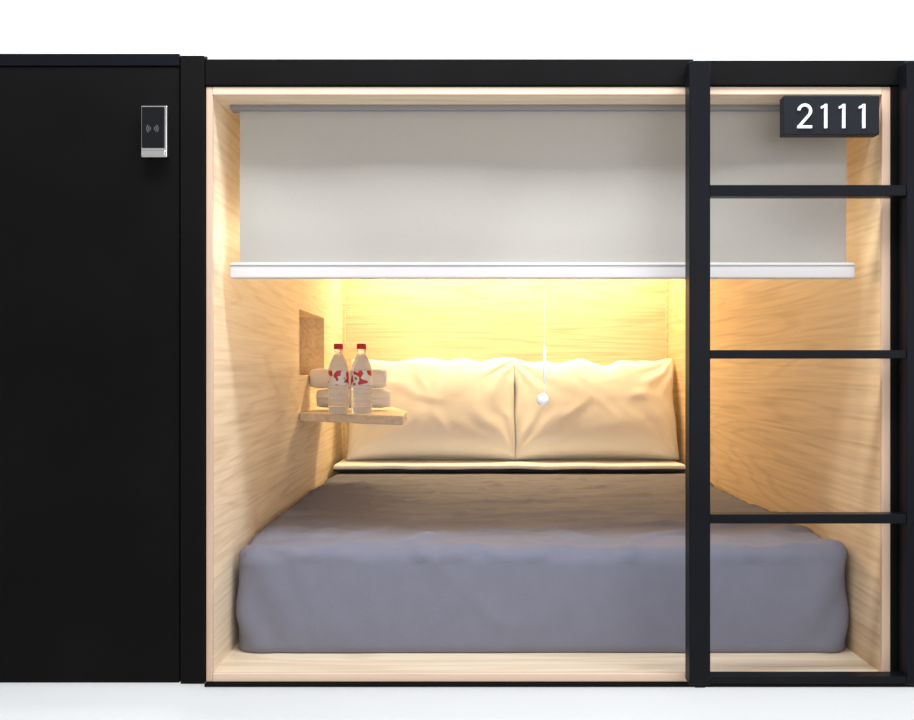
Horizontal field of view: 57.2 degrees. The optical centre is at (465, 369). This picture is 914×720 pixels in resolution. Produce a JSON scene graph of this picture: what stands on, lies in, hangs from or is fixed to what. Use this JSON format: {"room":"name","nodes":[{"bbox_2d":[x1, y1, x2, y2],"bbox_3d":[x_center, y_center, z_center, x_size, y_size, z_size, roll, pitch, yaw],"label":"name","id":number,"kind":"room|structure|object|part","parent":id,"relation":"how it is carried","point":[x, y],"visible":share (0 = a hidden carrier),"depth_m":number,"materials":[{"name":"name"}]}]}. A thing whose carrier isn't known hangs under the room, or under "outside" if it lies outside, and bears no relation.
{"room":"capsule hotel","nodes":[
{"label":"capsule hotel","id":0,"kind":"room"},
{"bbox_2d":[0,54,180,67],"bbox_3d":[-1.480,-0.715,1.951,1.640,0.027,0.038,0,0,0],"label":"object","id":1,"kind":"object","parent":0,"point":[6,60],"depth_m":1.93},
{"bbox_2d":[181,56,206,683],"bbox_3d":[-0.630,-0.001,1.950,0.055,1.448,0.040,0,0,0],"label":"post","id":2,"kind":"object","parent":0,"point":[193,87],"depth_m":1.93,"materials":[{"name":"black metal"}]},
{"bbox_2d":[214,97,342,670],"bbox_3d":[-0.641,0.033,2.975,0.108,1.340,2.050,0,0,0],"label":"wall","id":3,"kind":"structure","parent":0,"point":[270,334],"depth_m":2.32,"materials":[{"name":"brown wood"}]},
{"bbox_2d":[300,407,406,424],"bbox_3d":[-0.396,0.165,3.080,0.381,0.030,0.698,0,0,0],"label":"wall shelf","id":4,"kind":"object","parent":3,"relation":"attached to","point":[387,415],"visible":0.92,"depth_m":2.87,"materials":[{"name":"brown wood"}]},
{"bbox_2d":[328,344,348,413],"bbox_3d":[-0.433,0.030,2.850,0.071,0.238,0.071,0,0,-23],"label":"water bottle","id":5,"kind":"object","parent":4,"relation":"on","point":[338,370],"visible":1,"depth_m":2.82,"materials":[{"name":"white"}]},
{"bbox_2d":[316,389,391,407],"bbox_3d":[-0.419,0.106,3.148,0.276,0.074,0.079,0,0,0],"label":"rolled towel","id":6,"kind":"object","parent":4,"relation":"on","point":[381,398],"visible":0.47,"depth_m":3.12,"materials":[{"name":"white fabric"}]},
{"bbox_2d":[310,369,386,387],"bbox_3d":[-0.441,0.032,3.157,0.285,0.074,0.071,0,0,0],"label":"rolled towel","id":7,"kind":"object","parent":6,"relation":"on","point":[318,378],"visible":0.44,"depth_m":3.13,"materials":[{"name":"white fabric"}]},
{"bbox_2d":[351,344,371,413],"bbox_3d":[-0.354,0.030,2.840,0.071,0.238,0.071,0,0,-36],"label":"water bottle","id":8,"kind":"object","parent":4,"relation":"on","point":[361,370],"visible":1,"depth_m":2.81,"materials":[{"name":"white"}]},
{"bbox_2d":[0,0,913,719],"bbox_3d":[-0.050,-0.300,1.985,4.500,2.700,0.070,0,0,0],"label":"background","id":9,"kind":"structure","parent":0,"point":[695,28],"depth_m":1.95,"materials":[{"name":"white paint"}]},
{"bbox_2d":[208,56,692,58],"bbox_3d":[-0.036,-0.722,1.955,1.123,0.009,0.030,0,0,0],"label":"trim","id":10,"kind":"structure","parent":9,"relation":"attached to","point":[209,57],"depth_m":1.94,"materials":[{"name":"black metal"}]},
{"bbox_2d":[693,58,913,60],"bbox_3d":[1.363,-0.719,1.948,1.674,0.010,0.004,0,0,0],"label":"trim","id":11,"kind":"structure","parent":9,"relation":"attached to","point":[694,59],"depth_m":1.95,"materials":[{"name":"white paint"}]},
{"bbox_2d":[890,86,898,671],"bbox_3d":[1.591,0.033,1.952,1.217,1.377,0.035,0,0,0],"label":"ladder rail","id":12,"kind":"object","parent":9,"relation":"attached to","point":[894,90],"visible":0.29,"depth_m":1.94,"materials":[{"name":"black metal"}]},
{"bbox_2d":[0,67,180,682],"bbox_3d":[-1.481,0.011,1.952,1.638,1.422,0.035,0,0,0],"label":"door","id":13,"kind":"structure","parent":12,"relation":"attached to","point":[90,226],"depth_m":1.94,"materials":[{"name":"black laminate"}]},
{"bbox_2d":[141,106,169,158],"bbox_3d":[-0.713,-0.545,1.923,0.059,0.118,0.024,0,0,0],"label":"lock","id":14,"kind":"object","parent":13,"relation":"attached to","point":[155,120],"visible":1,"depth_m":1.91,"materials":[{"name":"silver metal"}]},
{"bbox_2d":[206,87,889,681],"bbox_3d":[0.190,0.033,1.944,1.583,1.376,0.012,0,0,0],"label":"frame","id":15,"kind":"object","parent":12,"relation":"attached to","point":[883,92],"visible":0.8,"depth_m":1.94,"materials":[{"name":"brown wood"}]},
{"bbox_3d":[0.188,0.711,1.944,1.548,0.020,0.012,0,0,0],"label":"sill rail","id":16,"kind":"part","parent":15,"relation":"part of","materials":[{"name":"brown wood"}]},
{"bbox_3d":[0.188,-0.645,1.944,1.548,0.018,0.012,0,0,0],"label":"head rail","id":17,"kind":"part","parent":15,"relation":"part of","materials":[{"name":"brown wood"}]},
{"bbox_2d":[685,61,913,687],"bbox_3d":[0.774,0.014,1.912,0.540,1.433,0.044,0,0,0],"label":"ladder","id":18,"kind":"object","parent":12,"relation":"attached to","point":[699,191],"visible":1,"depth_m":1.89,"materials":[{"name":"black metal"}]},
{"bbox_3d":[0.773,0.700,1.909,0.445,0.016,0.032,0,0,0],"label":"foot rail","id":19,"kind":"part","parent":18,"relation":"part of","materials":[{"name":"black metal"}]},
{"bbox_2d":[780,96,878,137],"bbox_3d":[0.833,-0.581,1.922,0.218,0.089,0.032,0,0,0],"label":"number sign","id":20,"kind":"object","parent":12,"relation":"attached to","point":[800,116],"visible":1,"depth_m":1.91,"materials":[{"name":"black plastic"}]},
{"bbox_3d":[1.591,0.033,1.952,1.217,1.377,0.035,0,0,0],"label":"panel","id":21,"kind":"part","parent":12,"relation":"part of","materials":[{"name":"black metal"}]},
{"bbox_2d":[214,96,782,123],"bbox_3d":[0.188,-0.646,2.975,1.586,0.018,2.050,0,0,0],"label":"ceiling","id":22,"kind":"structure","parent":0,"point":[225,101],"depth_m":1.98,"materials":[{"name":"brown wood"}]},
{"bbox_2d":[230,105,854,278],"bbox_3d":[0.184,-0.429,2.028,1.502,0.416,0.033,0,0,0],"label":"roller blind","id":23,"kind":"object","parent":22,"relation":"attached to","point":[327,191],"visible":0.95,"depth_m":2.03,"materials":[{"name":"fabric"}]},
{"bbox_3d":[0.181,-0.631,2.029,1.497,0.012,0.032,0,0,0],"label":"head rail","id":24,"kind":"part","parent":23,"relation":"part of","materials":[{"name":"white metal"}]},
{"bbox_2d":[537,279,548,405],"bbox_3d":[0.186,-0.069,2.027,0.030,0.311,0.030,0,0,0],"label":"blind pull cord","id":25,"kind":"object","parent":23,"relation":"hanging from","point":[542,399],"visible":1,"depth_m":2.02,"materials":[{"name":"white plastic"}]},
{"bbox_3d":[0.190,-0.140,2.027,0.001,0.169,0.001,0,0,0],"label":"cord","id":26,"kind":"part","parent":25,"relation":"part of","materials":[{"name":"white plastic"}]},
{"bbox_2d":[345,279,664,456],"bbox_3d":[0.188,0.033,4.010,1.586,1.376,0.020,0,0,0],"label":"wall","id":27,"kind":"structure","parent":0,"point":[603,322],"depth_m":4.00,"materials":[{"name":"brown wood"}]},
{"bbox_2d":[343,279,344,458],"bbox_3d":[-0.581,0.033,3.994,0.012,1.340,0.012,0,0,0],"label":"trim","id":28,"kind":"structure","parent":27,"relation":"attached to","point":[343,279],"depth_m":3.99,"materials":[{"name":"brown wood"}]},
{"bbox_2d":[665,279,667,358],"bbox_3d":[0.957,0.033,3.994,0.012,1.340,0.012,0,0,0],"label":"trim","id":29,"kind":"structure","parent":27,"relation":"attached to","point":[666,280],"depth_m":3.99,"materials":[{"name":"brown wood"}]},
{"bbox_2d":[214,642,878,671],"bbox_3d":[0.188,0.711,2.975,1.586,0.018,2.050,0,0,0],"label":"floor","id":30,"kind":"structure","parent":0,"point":[237,660],"depth_m":2.01,"materials":[{"name":"brown wood"}]},
{"bbox_2d":[236,472,848,652],"bbox_3d":[0.189,0.560,3.024,1.540,0.282,1.912,0,0,0],"label":"mattress","id":31,"kind":"object","parent":30,"relation":"on","point":[364,562],"visible":0.89,"depth_m":2.08,"materials":[{"name":"grey fabric"}]},
{"bbox_2d":[333,457,684,471],"bbox_3d":[0.192,0.420,3.762,1.519,0.036,0.417,0,0,0],"label":"sheet","id":32,"kind":"object","parent":31,"relation":"on","point":[391,464],"visible":0.96,"depth_m":3.59,"materials":[{"name":"white fabric"}]},
{"bbox_2d":[346,357,514,459],"bbox_3d":[-0.158,0.172,3.800,0.758,0.461,0.293,0,0,0],"label":"pillow","id":33,"kind":"object","parent":32,"relation":"on","point":[462,407],"visible":0.85,"depth_m":3.70,"materials":[{"name":"white fabric"}]},
{"bbox_2d":[513,358,678,459],"bbox_3d":[0.584,0.174,3.799,0.738,0.459,0.298,0,0,0],"label":"pillow","id":34,"kind":"object","parent":32,"relation":"on","point":[619,409],"visible":0.98,"depth_m":3.71,"materials":[{"name":"white fabric"}]},
{"bbox_2d":[204,681,913,686],"bbox_3d":[0.799,0.726,1.950,2.802,0.008,0.040,0,0,0],"label":"beam","id":35,"kind":"structure","parent":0,"point":[207,684],"depth_m":1.93,"materials":[{"name":"black metal"}]},
{"bbox_2d":[205,59,913,86],"bbox_3d":[0.799,-0.687,1.951,2.802,0.061,0.038,0,0,0],"label":"beam","id":36,"kind":"structure","parent":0,"point":[218,72],"depth_m":1.93,"materials":[{"name":"black metal"}]},
{"bbox_2d":[668,96,879,671],"bbox_3d":[0.972,0.033,2.975,0.018,1.340,2.050,0,0,0],"label":"wall","id":37,"kind":"structure","parent":0,"point":[787,435],"depth_m":2.36,"materials":[{"name":"brown wood"}]}
]}

